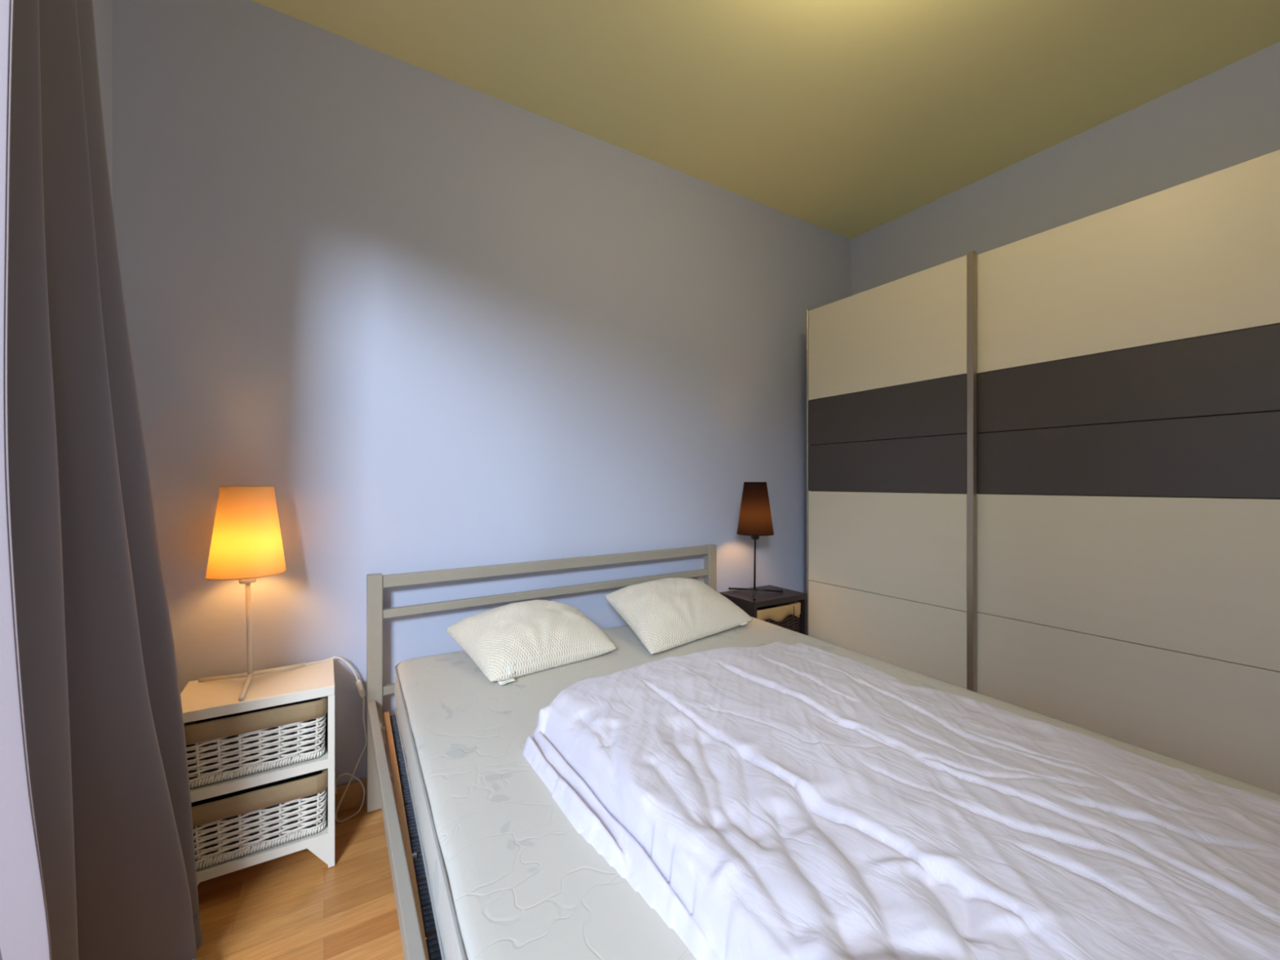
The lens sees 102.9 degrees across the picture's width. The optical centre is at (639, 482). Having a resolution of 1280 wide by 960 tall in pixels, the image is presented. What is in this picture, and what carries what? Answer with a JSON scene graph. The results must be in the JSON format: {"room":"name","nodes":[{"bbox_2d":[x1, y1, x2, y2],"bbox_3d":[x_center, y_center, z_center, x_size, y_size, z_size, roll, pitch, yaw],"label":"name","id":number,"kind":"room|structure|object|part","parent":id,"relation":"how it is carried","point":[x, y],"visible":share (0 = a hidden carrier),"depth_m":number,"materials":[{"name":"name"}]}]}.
{"room":"bedroom","nodes":[
{"label":"bedroom","id":0,"kind":"room"},
{"bbox_2d":[92,0,112,204],"bbox_3d":[-0.647,-0.200,-0.025,0.120,2.607,3.340,0,0,-32],"label":"wall","id":1,"kind":"structure","parent":0,"point":[102,9],"depth_m":1.39,"materials":[{"name":"paint"}]},
{"bbox_3d":[-0.508,-1.346,-0.045,0.095,0.024,2.860,0,0,-32],"label":"curtain rod","id":2,"kind":"object","parent":1,"relation":"attached to","visible":0},
{"bbox_2d":[0,0,202,959],"bbox_3d":[-1.020,-0.108,1.000,0.301,2.415,0.590,0,0,-32],"label":"curtain","id":3,"kind":"object","parent":2,"relation":"hanging from","point":[97,852],"visible":1,"depth_m":0.94,"materials":[{"name":"grey fabric"}]},
{"bbox_2d":[196,804,426,959],"bbox_3d":[0.794,1.154,0.869,3.512,0.100,3.580,0,0,-32],"label":"floor","id":4,"kind":"structure","parent":0,"point":[293,906],"depth_m":1.33,"materials":[{"name":"brown wood"}]},
{"bbox_2d":[180,658,334,884],"bbox_3d":[-1.100,0.842,1.478,0.363,0.517,0.262,0,0,-32],"label":"stand","id":5,"kind":"object","parent":4,"relation":"on","point":[201,700],"visible":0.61,"depth_m":1.42,"materials":[{"name":"white paint"}]},
{"bbox_2d":[183,696,328,788],"bbox_3d":[-1.099,0.703,1.475,0.332,0.166,0.251,0,0,-32],"label":"wicker basket","id":6,"kind":"object","parent":5,"relation":"on","point":[226,747],"visible":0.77,"depth_m":1.38,"materials":[{"name":"white wicker"}]},
{"bbox_2d":[190,723,328,802],"bbox_3d":[-1.100,0.803,1.478,0.330,0.026,0.260,0,0,-32],"label":"shelf","id":7,"kind":"object","parent":5,"relation":"attached to","point":[250,780],"depth_m":1.38,"materials":[{"name":"white paint"}]},
{"bbox_2d":[191,768,328,870],"bbox_3d":[-1.096,0.913,1.474,0.335,0.168,0.255,0,0,-32],"label":"wicker basket","id":8,"kind":"object","parent":5,"relation":"on","point":[234,824],"visible":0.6,"depth_m":1.38,"materials":[{"name":"white wicker"}]},
{"bbox_2d":[195,792,328,883],"bbox_3d":[-1.100,1.014,1.478,0.330,0.024,0.260,0,0,-32],"label":"shelf","id":9,"kind":"object","parent":5,"relation":"attached to","point":[318,841],"depth_m":1.38,"materials":[{"name":"white paint"}]},
{"bbox_2d":[198,485,366,822],"bbox_3d":[-1.111,0.557,1.585,0.258,1.092,0.400,0,0,21],"label":"table lamp","id":10,"kind":"object","parent":5,"relation":"on","point":[246,544],"visible":1,"depth_m":1.43,"materials":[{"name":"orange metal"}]},
{"bbox_3d":[-1.209,0.569,1.486,0.146,0.027,0.012,0,0,0],"label":"leg","id":11,"kind":"part","parent":10,"relation":"part of","materials":[{"name":"white metal"}]},
{"bbox_3d":[-1.101,0.569,1.423,0.012,0.027,0.146,0,0,-30],"label":"leg","id":12,"kind":"part","parent":10,"relation":"part of","materials":[{"name":"white metal"}]},
{"bbox_3d":[-1.142,0.139,1.483,0.186,0.256,0.186,0,0,-32],"label":"lamp shade","id":13,"kind":"part","parent":10,"relation":"part of","materials":[{"name":"beige fabric"}]},
{"bbox_2d":[239,577,256,583],"bbox_3d":[-1.142,0.257,1.483,0.040,0.069,0.040,0,0,-32],"label":"socket","id":14,"kind":"object","parent":10,"relation":"attached to","point":[247,580],"depth_m":1.47,"materials":[{"name":"white metal"}]},
{"bbox_3d":[-1.139,0.415,1.484,0.019,0.304,0.012,0,0,-32],"label":"stem","id":15,"kind":"part","parent":10,"relation":"part of","materials":[{"name":"white metal"}]},
{"bbox_3d":[-1.100,0.569,1.549,0.012,0.027,0.146,0,0,30],"label":"leg","id":16,"kind":"part","parent":10,"relation":"part of","materials":[{"name":"white metal"}]},
{"bbox_3d":[-1.040,0.828,1.624,0.308,0.550,0.063,0,0,-44],"label":"cord","id":17,"kind":"part","parent":10,"relation":"part of","materials":[{"name":"white plastic"}]},
{"bbox_2d":[355,679,365,697],"bbox_3d":[-0.938,0.693,1.713,0.030,0.062,0.012,0,0,-32],"label":"switch","id":18,"kind":"object","parent":10,"relation":"attached to","point":[358,682],"depth_m":1.71,"materials":[{"name":"white plastic"}]},
{"bbox_2d":[366,543,716,959],"bbox_3d":[0.285,0.700,1.214,1.572,0.792,2.142,0,0,-32],"label":"frame","id":19,"kind":"object","parent":4,"relation":"on","point":[380,793],"visible":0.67,"depth_m":1.71,"materials":[{"name":"beige paint"}]},
{"bbox_3d":[-0.895,0.703,1.718,0.046,0.786,0.040,0,0,-32],"label":"headboard post","id":20,"kind":"part","parent":19,"relation":"part of","materials":[{"name":"grey metal"}]},
{"bbox_3d":[-0.275,0.702,2.101,1.409,0.036,0.025,0,0,-32],"label":"rail","id":21,"kind":"part","parent":19,"relation":"part of","materials":[{"name":"beige paint"}]},
{"bbox_3d":[-0.361,0.746,0.812,0.024,0.040,2.058,0,0,-31],"label":"rail","id":22,"kind":"part","parent":19,"relation":"part of","materials":[{"name":"grey metal"}]},
{"bbox_2d":[384,711,441,959],"bbox_3d":[0.290,0.772,1.156,1.459,0.040,1.998,0,0,-29],"label":"base","id":23,"kind":"object","parent":19,"relation":"on","point":[401,788],"visible":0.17,"depth_m":1.08,"materials":[{"name":"brown wood"}]},
{"bbox_2d":[394,616,1279,959],"bbox_3d":[0.292,0.673,1.189,1.511,0.159,2.062,0,0,-32],"label":"mattress","id":24,"kind":"object","parent":23,"relation":"on","point":[509,876],"visible":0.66,"depth_m":0.93,"materials":[{"name":"white fabric"}]},
{"bbox_2d":[445,600,617,684],"bbox_3d":[-0.354,0.504,1.724,0.505,0.175,0.384,0,0,-32],"label":"pillow","id":25,"kind":"object","parent":24,"relation":"on","point":[509,642],"visible":1,"depth_m":1.65,"materials":[{"name":"beige fabric"}]},
{"bbox_2d":[604,577,753,654],"bbox_3d":[0.172,0.500,2.047,0.578,0.182,0.428,0,0,-32],"label":"pillow","id":26,"kind":"object","parent":24,"relation":"on","point":[665,614],"visible":1,"depth_m":1.95,"materials":[{"name":"beige fabric"}]},
{"bbox_2d":[522,640,1279,959],"bbox_3d":[0.483,0.542,0.947,1.098,0.113,1.426,0,0,-32],"label":"duvet","id":27,"kind":"object","parent":24,"relation":"on","point":[779,800],"visible":1,"depth_m":0.77,"materials":[{"name":"white fabric"}]},
{"bbox_3d":[-0.275,0.331,2.101,1.409,0.050,0.025,0,0,-32],"label":"rail","id":28,"kind":"part","parent":19,"relation":"part of","materials":[{"name":"grey metal"}]},
{"bbox_3d":[-0.275,0.440,2.101,1.409,0.040,0.025,0,0,-32],"label":"rail","id":29,"kind":"part","parent":19,"relation":"part of","materials":[{"name":"grey metal"}]},
{"bbox_3d":[0.343,0.700,2.486,0.048,0.792,0.040,0,0,-32],"label":"headboard post","id":30,"kind":"part","parent":19,"relation":"part of","materials":[{"name":"grey metal"}]},
{"bbox_2d":[719,585,807,635],"bbox_3d":[0.608,0.824,2.524,0.357,0.552,0.250,0,0,-32],"label":"stand","id":31,"kind":"object","parent":4,"relation":"on","point":[744,599],"visible":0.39,"depth_m":2.47,"materials":[{"name":"brown paint"}]},
{"bbox_2d":[728,481,782,600],"bbox_3d":[0.567,0.273,2.526,0.250,0.549,0.253,0,0,-32],"label":"table lamp","id":32,"kind":"object","parent":31,"relation":"on","point":[755,520],"visible":1,"depth_m":2.45,"materials":[{"name":"brown fabric"}]},
{"bbox_3d":[0.510,0.534,2.552,0.146,0.025,0.009,0,0,43],"label":"leg","id":33,"kind":"part","parent":32,"relation":"part of","materials":[{"name":"black metal"}]},
{"bbox_3d":[0.565,0.391,2.503,0.013,0.282,0.009,0,0,-32],"label":"stem","id":34,"kind":"part","parent":32,"relation":"part of","materials":[{"name":"black metal"}]},
{"bbox_2d":[751,535,759,539],"bbox_3d":[0.566,0.243,2.504,0.040,0.069,0.040,0,0,-32],"label":"socket","id":35,"kind":"object","parent":32,"relation":"attached to","point":[752,537],"depth_m":2.49,"materials":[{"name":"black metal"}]},
{"bbox_3d":[0.566,0.126,2.504,0.178,0.256,0.178,0,0,-32],"label":"lamp shade","id":36,"kind":"part","parent":32,"relation":"part of","materials":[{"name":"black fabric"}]},
{"bbox_3d":[0.634,0.534,2.517,0.146,0.025,0.009,0,0,-12],"label":"leg","id":37,"kind":"part","parent":32,"relation":"part of","materials":[{"name":"black metal"}]},
{"bbox_2d":[756,600,800,632],"bbox_3d":[0.607,0.670,2.519,0.323,0.161,0.247,0,0,-32],"label":"wicker basket","id":38,"kind":"object","parent":31,"relation":"on","point":[786,615],"visible":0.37,"depth_m":2.45,"materials":[{"name":"beige fabric"}]},
{"bbox_2d":[806,149,1279,794],"bbox_3d":[1.560,0.098,2.148,0.604,2.012,1.637,0,0,-32],"label":"wardrobe","id":39,"kind":"object","parent":4,"relation":"on","point":[1042,468],"visible":0.8,"depth_m":1.75,"materials":[{"name":"beige laminate"}]},
{"bbox_3d":[1.104,0.070,2.355,0.006,1.937,0.780,0,0,-32],"label":"sliding door","id":40,"kind":"part","parent":39,"relation":"part of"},
{"bbox_3d":[1.538,0.070,1.719,0.006,1.937,0.810,0,0,-32],"label":"sliding door","id":41,"kind":"part","parent":39,"relation":"part of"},
{"bbox_2d":[112,0,851,786],"bbox_3d":[-0.117,-0.200,2.339,3.512,2.607,0.120,0,0,-32],"label":"wall","id":42,"kind":"structure","parent":0,"point":[449,324],"depth_m":1.84,"materials":[{"name":"paint"}]},
{"bbox_2d":[334,772,392,813],"bbox_3d":[-0.082,1.061,2.282,3.272,0.086,0.014,0,0,-32],"label":"baseboard","id":43,"kind":"structure","parent":42,"relation":"attached to","point":[353,797],"depth_m":1.72,"materials":[{"name":"brown wood"}]},
{"bbox_2d":[250,0,1279,239],"bbox_3d":[0.794,-1.553,0.869,3.512,0.100,3.580,0,0,-32],"label":"ceiling","id":44,"kind":"structure","parent":0,"point":[847,118],"depth_m":1.87,"materials":[{"name":"paint"}]},
{"bbox_2d":[851,41,1279,295],"bbox_3d":[2.236,-0.200,1.763,0.120,2.607,3.340,0,0,-32],"label":"wall","id":45,"kind":"structure","parent":0,"point":[1227,117],"depth_m":2.14,"materials":[{"name":"paint"}]}
]}

